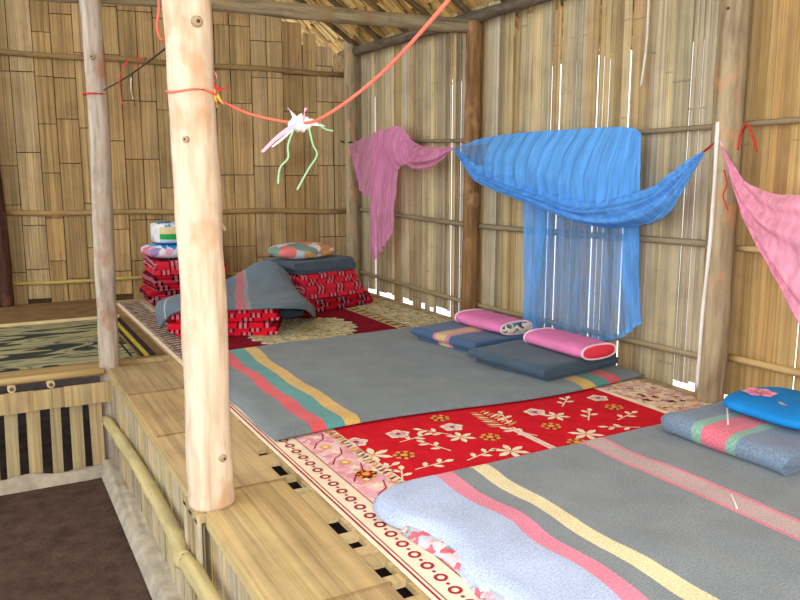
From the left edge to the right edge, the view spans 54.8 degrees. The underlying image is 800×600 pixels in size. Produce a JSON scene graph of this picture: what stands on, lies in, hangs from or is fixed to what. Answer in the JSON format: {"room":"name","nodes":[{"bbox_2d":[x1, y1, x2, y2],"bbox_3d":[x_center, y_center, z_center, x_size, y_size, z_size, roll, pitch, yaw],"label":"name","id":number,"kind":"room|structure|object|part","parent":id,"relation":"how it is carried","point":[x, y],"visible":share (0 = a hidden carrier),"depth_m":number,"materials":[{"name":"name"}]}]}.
{"room":"traditional dwelling","nodes":[
{"label":"traditional dwelling","id":0,"kind":"room"},
{"bbox_2d":[0,0,368,304],"bbox_3d":[-2.818,-2.468,5.463,5.446,5.217,0.069,-4,10,-20],"label":"wall","id":1,"kind":"structure","parent":0,"point":[45,166],"depth_m":5.99,"materials":[{"name":"brown wood"}]},
{"bbox_3d":[-2.851,-0.124,5.826,5.150,0.038,0.021,-4,10,-20],"label":"rail","id":2,"kind":"part","parent":1,"relation":"part of","materials":[{"name":"brown wood"}]},
{"bbox_3d":[-2.851,-1.780,5.549,5.150,0.144,0.034,-4,10,-20],"label":"rail","id":3,"kind":"part","parent":1,"relation":"part of","materials":[{"name":"brown wood"}]},
{"bbox_3d":[-2.851,-0.646,5.738,5.150,0.109,0.034,-4,10,-20],"label":"rail","id":4,"kind":"part","parent":1,"relation":"part of","materials":[{"name":"brown wood"}]},
{"bbox_2d":[0,375,413,599],"bbox_3d":[-0.975,1.147,2.540,7.500,0.020,10.000,-5,11,-28],"label":"ground","id":5,"kind":"structure","parent":0,"point":[66,541],"depth_m":3.33,"materials":[{"name":"brown soil"}]},
{"bbox_2d":[0,307,167,495],"bbox_3d":[-3.106,0.557,4.376,3.138,0.555,2.349,-5,11,-28],"label":"platform","id":6,"kind":"object","parent":5,"relation":"on","point":[73,397],"visible":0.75,"depth_m":3.87,"materials":[{"name":"brown wood"}]},
{"bbox_2d":[0,171,14,306],"bbox_3d":[-2.939,-1.503,5.468,0.153,3.142,0.149,-5,11,-28],"label":"timber post","id":7,"kind":"object","parent":6,"relation":"on","point":[6,284],"visible":1,"depth_m":5.64,"materials":[{"name":"brown wood"}]},
{"bbox_3d":[-2.708,0.971,3.367,2.660,0.073,0.100,-5,11,-28],"label":"earth sill","id":8,"kind":"part","parent":6,"relation":"part of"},
{"bbox_2d":[0,299,118,326],"bbox_3d":[-3.412,0.167,5.011,2.900,0.016,0.825,-5,11,-28],"label":"mat","id":9,"kind":"object","parent":6,"relation":"on","point":[78,310],"visible":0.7,"depth_m":5.42,"materials":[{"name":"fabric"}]},
{"bbox_2d":[0,317,163,371],"bbox_3d":[-2.869,0.322,4.115,2.905,0.008,1.220,-5,11,-28],"label":"mat","id":10,"kind":"object","parent":6,"relation":"on","point":[75,342],"visible":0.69,"depth_m":4.46,"materials":[{"name":"beige wicker"}]},
{"bbox_2d":[79,0,119,458],"bbox_3d":[-1.501,-0.410,3.894,0.121,2.647,0.116,1,10,6],"label":"timber post","id":11,"kind":"object","parent":5,"relation":"on","point":[90,10],"visible":0.78,"depth_m":3.84,"materials":[{"name":"beige wood"}]},
{"bbox_2d":[82,92,104,95],"bbox_3d":[-1.499,-1.010,3.794,0.117,0.008,0.117,-5,11,-28],"label":"binding","id":12,"kind":"object","parent":11,"relation":"attached to","point":[85,94],"visible":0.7,"depth_m":3.75,"materials":[{"name":"red fabric"}]},
{"bbox_2d":[104,48,165,89],"bbox_3d":[-1.037,-0.871,2.986,0.043,0.050,1.782,-5,11,-26],"label":"cord","id":13,"kind":"object","parent":11,"relation":"attached to","point":[164,49],"visible":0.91,"depth_m":2.82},
{"bbox_2d":[118,55,145,104],"bbox_3d":[-1.063,-0.874,3.075,0.112,0.199,0.011,-5,11,-28],"label":"string","id":14,"kind":"object","parent":13,"relation":"hanging from","point":[133,55],"visible":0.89,"depth_m":3.07,"materials":[{"name":"red fabric"}]},
{"bbox_2d":[101,292,696,599],"bbox_3d":[0.023,0.698,3.537,2.398,0.554,6.704,-5,11,-28],"label":"platform","id":15,"kind":"object","parent":5,"relation":"on","point":[276,541],"visible":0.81,"depth_m":2.45,"materials":[{"name":"brown wood"}]},
{"bbox_3d":[-0.451,1.178,2.084,0.095,0.062,4.500,-5,11,-28],"label":"earth sill","id":16,"kind":"part","parent":15,"relation":"part of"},
{"bbox_3d":[-0.423,0.955,2.080,0.020,0.510,4.528,-5,11,-28],"label":"panel","id":17,"kind":"part","parent":15,"relation":"part of","materials":[{"name":"brown wood"}]},
{"bbox_2d":[162,0,234,511],"bbox_3d":[-0.578,-0.465,2.174,0.144,2.200,0.157,1,10,8],"label":"timber post","id":18,"kind":"object","parent":15,"relation":"on","point":[188,27],"visible":0.99,"depth_m":2.19,"materials":[{"name":"beige wood"}]},
{"bbox_2d":[156,0,164,41],"bbox_3d":[-0.689,-0.825,2.252,0.047,0.137,0.008,-5,11,-28],"label":"loop","id":19,"kind":"object","parent":18,"relation":"attached to","point":[158,1],"visible":0.72,"depth_m":2.24,"materials":[{"name":"fabric"}]},
{"bbox_2d":[165,70,229,107],"bbox_3d":[-0.577,-0.590,2.152,0.151,0.104,0.140,4,10,24],"label":"cord","id":20,"kind":"object","parent":18,"relation":"attached to","point":[216,96],"visible":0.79,"depth_m":2.15,"materials":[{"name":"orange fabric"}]},
{"bbox_2d":[217,0,450,123],"bbox_3d":[-0.134,-0.681,1.982,0.968,0.436,0.058,6,11,32],"label":"clothesline","id":21,"kind":"object","parent":18,"relation":"attached to","point":[446,2],"visible":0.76,"depth_m":1.98,"materials":[{"name":"red fabric"}]},
{"bbox_2d":[261,108,332,189],"bbox_3d":[-0.290,-0.417,2.138,0.211,0.224,0.055,-5,11,-28],"label":"knot","id":22,"kind":"object","parent":21,"relation":"hanging from","point":[296,123],"visible":0.98,"depth_m":2.11,"materials":[{"name":"white fabric"}]},
{"bbox_2d":[117,296,447,365],"bbox_3d":[-0.726,0.141,5.188,1.850,0.008,2.598,-5,11,-28],"label":"carpet","id":23,"kind":"object","parent":15,"relation":"on","point":[378,315],"visible":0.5,"depth_m":5.06,"materials":[{"name":"red carpet"}]},
{"bbox_2d":[139,285,179,306],"bbox_3d":[-1.684,-0.059,5.965,0.586,0.124,0.456,-5,11,-28],"label":"plaid blanket","id":24,"kind":"object","parent":23,"relation":"on","point":[151,296],"visible":0.31,"depth_m":5.71,"materials":[{"name":"red fabric"}]},
{"bbox_2d":[142,270,179,290],"bbox_3d":[-1.667,-0.175,5.941,0.552,0.120,0.454,-5,11,-28],"label":"plaid blanket","id":25,"kind":"object","parent":24,"relation":"on","point":[162,282],"visible":0.33,"depth_m":5.70,"materials":[{"name":"red fabric"}]},
{"bbox_2d":[143,256,227,275],"bbox_3d":[-1.653,-0.286,5.928,0.564,0.120,0.428,-5,11,-28],"label":"plaid blanket","id":26,"kind":"object","parent":25,"relation":"on","point":[155,266],"visible":0.45,"depth_m":5.70,"materials":[{"name":"red fabric"}]},
{"bbox_2d":[140,243,177,257],"bbox_3d":[-1.674,-0.385,5.880,0.560,0.112,0.400,-5,11,-28],"label":"pillow","id":27,"kind":"object","parent":26,"relation":"on","point":[157,250],"visible":0.38,"depth_m":5.67,"materials":[{"name":"multicoloured fabric"}]},
{"bbox_2d":[150,221,176,242],"bbox_3d":[-1.647,-0.519,5.872,0.480,0.153,0.360,-5,11,-28],"label":"pillow","id":28,"kind":"object","parent":27,"relation":"on","point":[161,232],"visible":0.41,"depth_m":5.66,"materials":[{"name":"beige fabric"}]},
{"bbox_2d":[167,315,282,335],"bbox_3d":[-1.087,0.140,4.881,0.661,0.090,0.446,-1,10,-4],"label":"plaid blanket","id":29,"kind":"object","parent":23,"relation":"on","point":[271,327],"visible":0.37,"depth_m":4.69,"materials":[{"name":"red fabric"}]},
{"bbox_2d":[169,309,281,321],"bbox_3d":[-1.088,0.054,4.880,0.668,0.088,0.442,-1,10,-6],"label":"plaid blanket","id":30,"kind":"object","parent":29,"relation":"on","point":[263,314],"visible":0.23,"depth_m":4.69,"materials":[{"name":"red fabric"}]},
{"bbox_2d":[155,261,315,327],"bbox_3d":[-1.042,-0.038,5.077,0.952,0.358,1.033,0,10,1],"label":"blanket","id":31,"kind":"object","parent":30,"relation":"on","point":[264,284],"visible":0.75,"depth_m":4.96,"materials":[{"name":"grey fabric"}]},
{"bbox_2d":[280,309,303,318],"bbox_3d":[-0.898,0.032,5.340,0.360,0.152,0.326,9,13,44],"label":"folded blanket","id":32,"kind":"object","parent":23,"relation":"on","point":[285,313],"visible":0.09,"depth_m":5.27,"materials":[{"name":"grey fabric"}]},
{"bbox_2d":[304,290,372,311],"bbox_3d":[-0.564,-0.016,5.802,0.450,0.093,0.588,9,13,43],"label":"plaid blanket","id":33,"kind":"object","parent":23,"relation":"on","point":[342,301],"visible":0.48,"depth_m":5.64,"materials":[{"name":"red fabric"}]},
{"bbox_2d":[294,280,364,299],"bbox_3d":[-0.610,-0.104,5.775,0.553,0.103,0.418,-8,13,-40],"label":"plaid blanket","id":34,"kind":"object","parent":33,"relation":"on","point":[352,286],"visible":0.58,"depth_m":5.61,"materials":[{"name":"red fabric"}]},
{"bbox_2d":[288,269,357,285],"bbox_3d":[-0.649,-0.191,5.752,0.550,0.091,0.426,-9,13,-43],"label":"plaid blanket","id":35,"kind":"object","parent":34,"relation":"on","point":[310,279],"visible":0.57,"depth_m":5.57,"materials":[{"name":"red fabric"}]},
{"bbox_2d":[263,254,355,274],"bbox_3d":[-0.666,-0.273,5.714,0.569,0.094,0.423,-9,13,-42],"label":"folded blanket","id":36,"kind":"object","parent":35,"relation":"on","point":[330,262],"visible":0.9,"depth_m":5.55,"materials":[{"name":"grey fabric"}]},
{"bbox_2d":[268,242,334,259],"bbox_3d":[-0.716,-0.361,5.627,0.481,0.118,0.300,-8,13,-41],"label":"pillow","id":37,"kind":"object","parent":36,"relation":"on","point":[293,250],"visible":1,"depth_m":5.50,"materials":[{"name":"multicoloured fabric"}]},
{"bbox_2d":[343,39,359,280],"bbox_3d":[-0.402,-1.107,6.460,0.120,2.050,0.118,-5,11,-28],"label":"timber post","id":38,"kind":"object","parent":15,"relation":"on","point":[350,61],"visible":0.79,"depth_m":6.41,"materials":[{"name":"brown wood"}]},
{"bbox_2d":[341,126,452,258],"bbox_3d":[-0.116,-0.784,5.790,0.108,1.014,1.774,-5,11,-28],"label":"net","id":39,"kind":"object","parent":38,"relation":"hanging from","point":[377,158],"visible":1,"depth_m":5.81,"materials":[{"name":"pink fabric"}]},
{"bbox_2d":[230,378,712,599],"bbox_3d":[0.672,0.562,2.672,1.870,0.008,3.226,-5,11,-28],"label":"carpet","id":40,"kind":"object","parent":15,"relation":"on","point":[349,466],"visible":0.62,"depth_m":2.87,"materials":[{"name":"red carpet"}]},
{"bbox_2d":[228,325,644,440],"bbox_3d":[0.010,0.321,3.971,1.933,0.029,1.624,-5,11,-28],"label":"blanket","id":41,"kind":"object","parent":40,"relation":"on","point":[290,389],"visible":0.68,"depth_m":3.56,"materials":[{"name":"grey fabric"}]},
{"bbox_2d":[410,321,531,351],"bbox_3d":[0.438,0.197,4.405,0.535,0.076,0.551,-7,12,-37],"label":"folded blanket","id":42,"kind":"object","parent":41,"relation":"on","point":[451,334],"visible":0.67,"depth_m":4.25,"materials":[{"name":"blue fabric"}]},
{"bbox_2d":[454,309,531,335],"bbox_3d":[0.527,0.123,4.408,0.240,0.080,0.452,-6,11,-31],"label":"pillow","id":43,"kind":"object","parent":42,"relation":"on","point":[478,318],"visible":1,"depth_m":4.29,"materials":[{"name":"pink fabric"}]},
{"bbox_3d":[0.642,0.153,4.226,0.216,0.068,0.016,-6,11,-31],"label":"panel","id":44,"kind":"part","parent":43,"relation":"part of","materials":[{"name":"multicoloured fabric"}]},
{"bbox_2d":[467,339,618,381],"bbox_3d":[0.721,0.285,3.883,0.565,0.076,0.519,-7,12,-37],"label":"folded blanket","id":45,"kind":"object","parent":41,"relation":"on","point":[517,356],"visible":0.8,"depth_m":3.73,"materials":[{"name":"fabric"}]},
{"bbox_2d":[523,327,616,360],"bbox_3d":[0.842,0.215,3.858,0.249,0.081,0.452,-5,11,-28],"label":"pillow","id":46,"kind":"object","parent":45,"relation":"on","point":[572,344],"visible":1,"depth_m":3.75,"materials":[{"name":"pink fabric"}]},
{"bbox_3d":[0.953,0.246,3.674,0.216,0.069,0.016,-6,11,-30],"label":"panel","id":47,"kind":"part","parent":46,"relation":"part of","materials":[{"name":"red fabric"}]},
{"bbox_2d":[400,526,507,599],"bbox_3d":[0.436,0.718,1.665,0.314,0.023,1.260,-5,11,-28],"label":"patchwork quilt","id":48,"kind":"object","parent":40,"relation":"on","point":[428,542],"visible":0.16,"depth_m":2.02,"materials":[{"name":"fabric"}]},
{"bbox_2d":[373,424,799,599],"bbox_3d":[1.061,0.621,2.142,1.947,0.040,1.626,-5,11,-28],"label":"blanket","id":49,"kind":"object","parent":40,"relation":"on","point":[650,512],"visible":0.78,"depth_m":2.13,"materials":[{"name":"grey fabric"}]},
{"bbox_2d":[660,400,799,475],"bbox_3d":[1.314,0.460,2.753,0.560,0.081,0.517,-5,11,-28],"label":"folded blanket","id":50,"kind":"object","parent":49,"relation":"on","point":[774,447],"visible":0.81,"depth_m":2.62,"materials":[{"name":"blue fabric"}]},
{"bbox_2d":[723,387,799,429],"bbox_3d":[1.390,0.382,2.757,0.360,0.070,0.400,-5,11,-28],"label":"pillow","id":51,"kind":"object","parent":50,"relation":"on","point":[780,406],"visible":1,"depth_m":2.72,"materials":[{"name":"blue fabric"}]},
{"bbox_2d":[741,388,777,396],"bbox_3d":[1.316,0.336,2.824,0.122,0.002,0.118,-5,11,-28],"label":"flower","id":52,"kind":"object","parent":51,"relation":"on","point":[749,392],"depth_m":2.82,"materials":[{"name":"pink fabric"}]},
{"bbox_2d":[730,493,737,508],"bbox_3d":[0.972,0.584,2.248,0.006,0.007,0.100,2,10,14],"label":"thread","id":53,"kind":"object","parent":49,"relation":"on","point":[730,493],"visible":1,"depth_m":2.24},
{"bbox_2d":[461,20,482,310],"bbox_3d":[0.456,-0.780,4.928,0.112,1.910,0.114,-5,11,-28],"label":"timber post","id":54,"kind":"object","parent":15,"relation":"on","point":[472,112],"visible":0.85,"depth_m":4.88,"materials":[{"name":"brown wood"}]},
{"bbox_2d":[696,0,751,402],"bbox_3d":[1.365,-0.569,3.243,0.131,2.050,0.141,-5,11,-28],"label":"timber post","id":55,"kind":"object","parent":15,"relation":"on","point":[730,72],"visible":0.88,"depth_m":3.21,"materials":[{"name":"beige wood"}]},
{"bbox_2d":[695,122,719,388],"bbox_3d":[1.307,-0.173,3.281,0.024,1.139,0.041,-5,11,-28],"label":"stick","id":56,"kind":"object","parent":55,"relation":"attached to","point":[717,126],"visible":1,"depth_m":3.26,"materials":[{"name":"beige wood"}]},
{"bbox_2d":[722,123,757,209],"bbox_3d":[1.369,-0.534,3.110,0.027,0.347,0.139,-5,11,-28],"label":"string","id":57,"kind":"object","parent":55,"relation":"hanging from","point":[745,124],"visible":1,"depth_m":3.10,"materials":[{"name":"red fabric"}]},
{"bbox_2d":[719,141,799,324],"bbox_3d":[1.537,-0.093,2.735,0.206,1.060,1.237,-5,11,-28],"label":"net","id":58,"kind":"object","parent":55,"relation":"hanging from","point":[772,220],"visible":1,"depth_m":2.85,"materials":[{"name":"pink fabric"}]},
{"bbox_2d":[272,0,706,83],"bbox_3d":[-0.312,-2.569,2.772,4.393,2.827,8.272,-5,11,-28],"label":"ceiling","id":59,"kind":"structure","parent":0,"point":[325,36],"depth_m":5.78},
{"bbox_2d":[296,0,358,46],"bbox_3d":[-1.632,-2.841,5.433,3.523,2.207,0.066,-5,11,-28],"label":"rafter","id":60,"kind":"object","parent":59,"relation":"attached to","point":[332,26],"visible":0.35,"depth_m":6.17,"materials":[{"name":"brown wood"}]},
{"bbox_2d":[327,0,381,39],"bbox_3d":[-1.441,-2.784,5.087,3.524,2.208,0.064,-5,11,-28],"label":"rafter","id":61,"kind":"object","parent":59,"relation":"attached to","point":[335,3],"visible":0.26,"depth_m":5.85,"materials":[{"name":"brown wood"}]},
{"bbox_2d":[363,0,408,32],"bbox_3d":[-1.251,-2.725,4.741,3.523,2.206,0.064,-5,11,-28],"label":"rafter","id":62,"kind":"object","parent":59,"relation":"attached to","point":[371,3],"visible":0.15,"depth_m":5.44,"materials":[{"name":"brown wood"}]},
{"bbox_2d":[404,0,431,15],"bbox_3d":[-1.059,-2.667,4.394,3.523,2.207,0.064,-5,11,-28],"label":"rafter","id":63,"kind":"object","parent":59,"relation":"attached to","point":[413,3],"visible":0.29,"depth_m":5.14,"materials":[{"name":"brown wood"}]},
{"bbox_2d":[451,0,471,12],"bbox_3d":[-0.868,-2.609,4.047,3.523,2.208,0.065,-5,11,-28],"label":"rafter","id":64,"kind":"object","parent":59,"relation":"attached to","point":[458,3],"visible":0.14,"depth_m":4.84,"materials":[{"name":"brown wood"}]},
{"bbox_2d":[500,0,518,17],"bbox_3d":[-0.677,-2.550,3.701,3.523,2.208,0.066,-5,11,-28],"label":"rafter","id":65,"kind":"object","parent":59,"relation":"attached to","point":[502,1],"visible":0.02,"depth_m":4.58,"materials":[{"name":"brown wood"}]},
{"bbox_2d":[560,0,578,22],"bbox_3d":[-0.486,-2.493,3.354,3.523,2.207,0.065,-5,11,-28],"label":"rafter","id":66,"kind":"object","parent":59,"relation":"attached to","point":[561,1],"visible":0.02,"depth_m":4.26,"materials":[{"name":"brown wood"}]},
{"bbox_2d":[357,0,799,394],"bbox_3d":[1.177,-0.749,3.734,0.070,2.545,6.768,-5,11,-28],"label":"wall","id":67,"kind":"structure","parent":0,"point":[414,94],"depth_m":3.98,"materials":[{"name":"brown wood"}]},
{"bbox_2d":[35,0,482,32],"bbox_3d":[-0.607,-1.596,4.281,2.723,0.125,0.096,-5,11,-27],"label":"tie beam","id":68,"kind":"structure","parent":67,"relation":"attached to","point":[284,10],"depth_m":4.33,"materials":[{"name":"brown wood"}]},
{"bbox_2d":[352,30,419,55],"bbox_3d":[-0.091,-1.924,5.791,0.079,0.082,1.084,-5,11,-28],"label":"wall plate","id":69,"kind":"object","parent":67,"relation":"attached to","point":[407,36],"depth_m":5.79,"materials":[{"name":"brown wood"}]},
{"bbox_2d":[418,30,440,38],"bbox_3d":[0.231,-1.801,5.211,0.079,0.043,0.290,-5,11,-28],"label":"wall plate","id":70,"kind":"object","parent":67,"relation":"attached to","point":[426,33],"depth_m":5.24,"materials":[{"name":"brown wood"}]},
{"bbox_2d":[453,0,550,21],"bbox_3d":[0.605,-1.698,4.532,0.079,0.079,0.960,-5,11,-28],"label":"wall plate","id":71,"kind":"object","parent":67,"relation":"attached to","point":[492,11],"depth_m":4.52,"materials":[{"name":"brown wood"}]},
{"bbox_3d":[0.508,0.016,5.072,0.034,0.067,3.600,-5,11,-28],"label":"rail","id":72,"kind":"part","parent":67,"relation":"part of","materials":[{"name":"brown wood"}]},
{"bbox_3d":[0.508,-0.495,4.987,0.036,0.064,3.601,-5,11,-28],"label":"rail","id":73,"kind":"part","parent":67,"relation":"part of","materials":[{"name":"brown wood"}]},
{"bbox_3d":[1.010,-0.888,3.986,0.028,0.090,5.800,-5,11,-28],"label":"net rail","id":74,"kind":"part","parent":67,"relation":"part of","materials":[{"name":"brown wood"}]},
{"bbox_2d":[454,127,713,340],"bbox_3d":[0.810,-0.327,4.145,0.220,1.147,2.009,-5,11,-28],"label":"net","id":75,"kind":"object","parent":67,"relation":"hanging from","point":[588,176],"visible":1,"depth_m":3.86,"materials":[{"name":"blue fabric"}]},
{"bbox_2d":[640,0,649,85],"bbox_3d":[1.153,-1.220,3.631,0.010,0.413,0.035,-5,11,-28],"label":"strip","id":76,"kind":"object","parent":67,"relation":"hanging from","point":[648,1],"visible":1,"depth_m":3.62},
{"bbox_3d":[1.917,-0.094,2.426,0.030,0.061,2.000,-5,11,-28],"label":"rail","id":77,"kind":"part","parent":67,"relation":"part of","materials":[{"name":"brown wood"}]},
{"bbox_3d":[1.917,0.379,2.505,0.036,0.067,2.001,-5,11,-28],"label":"rail","id":78,"kind":"part","parent":67,"relation":"part of","materials":[{"name":"brown wood"}]}
]}

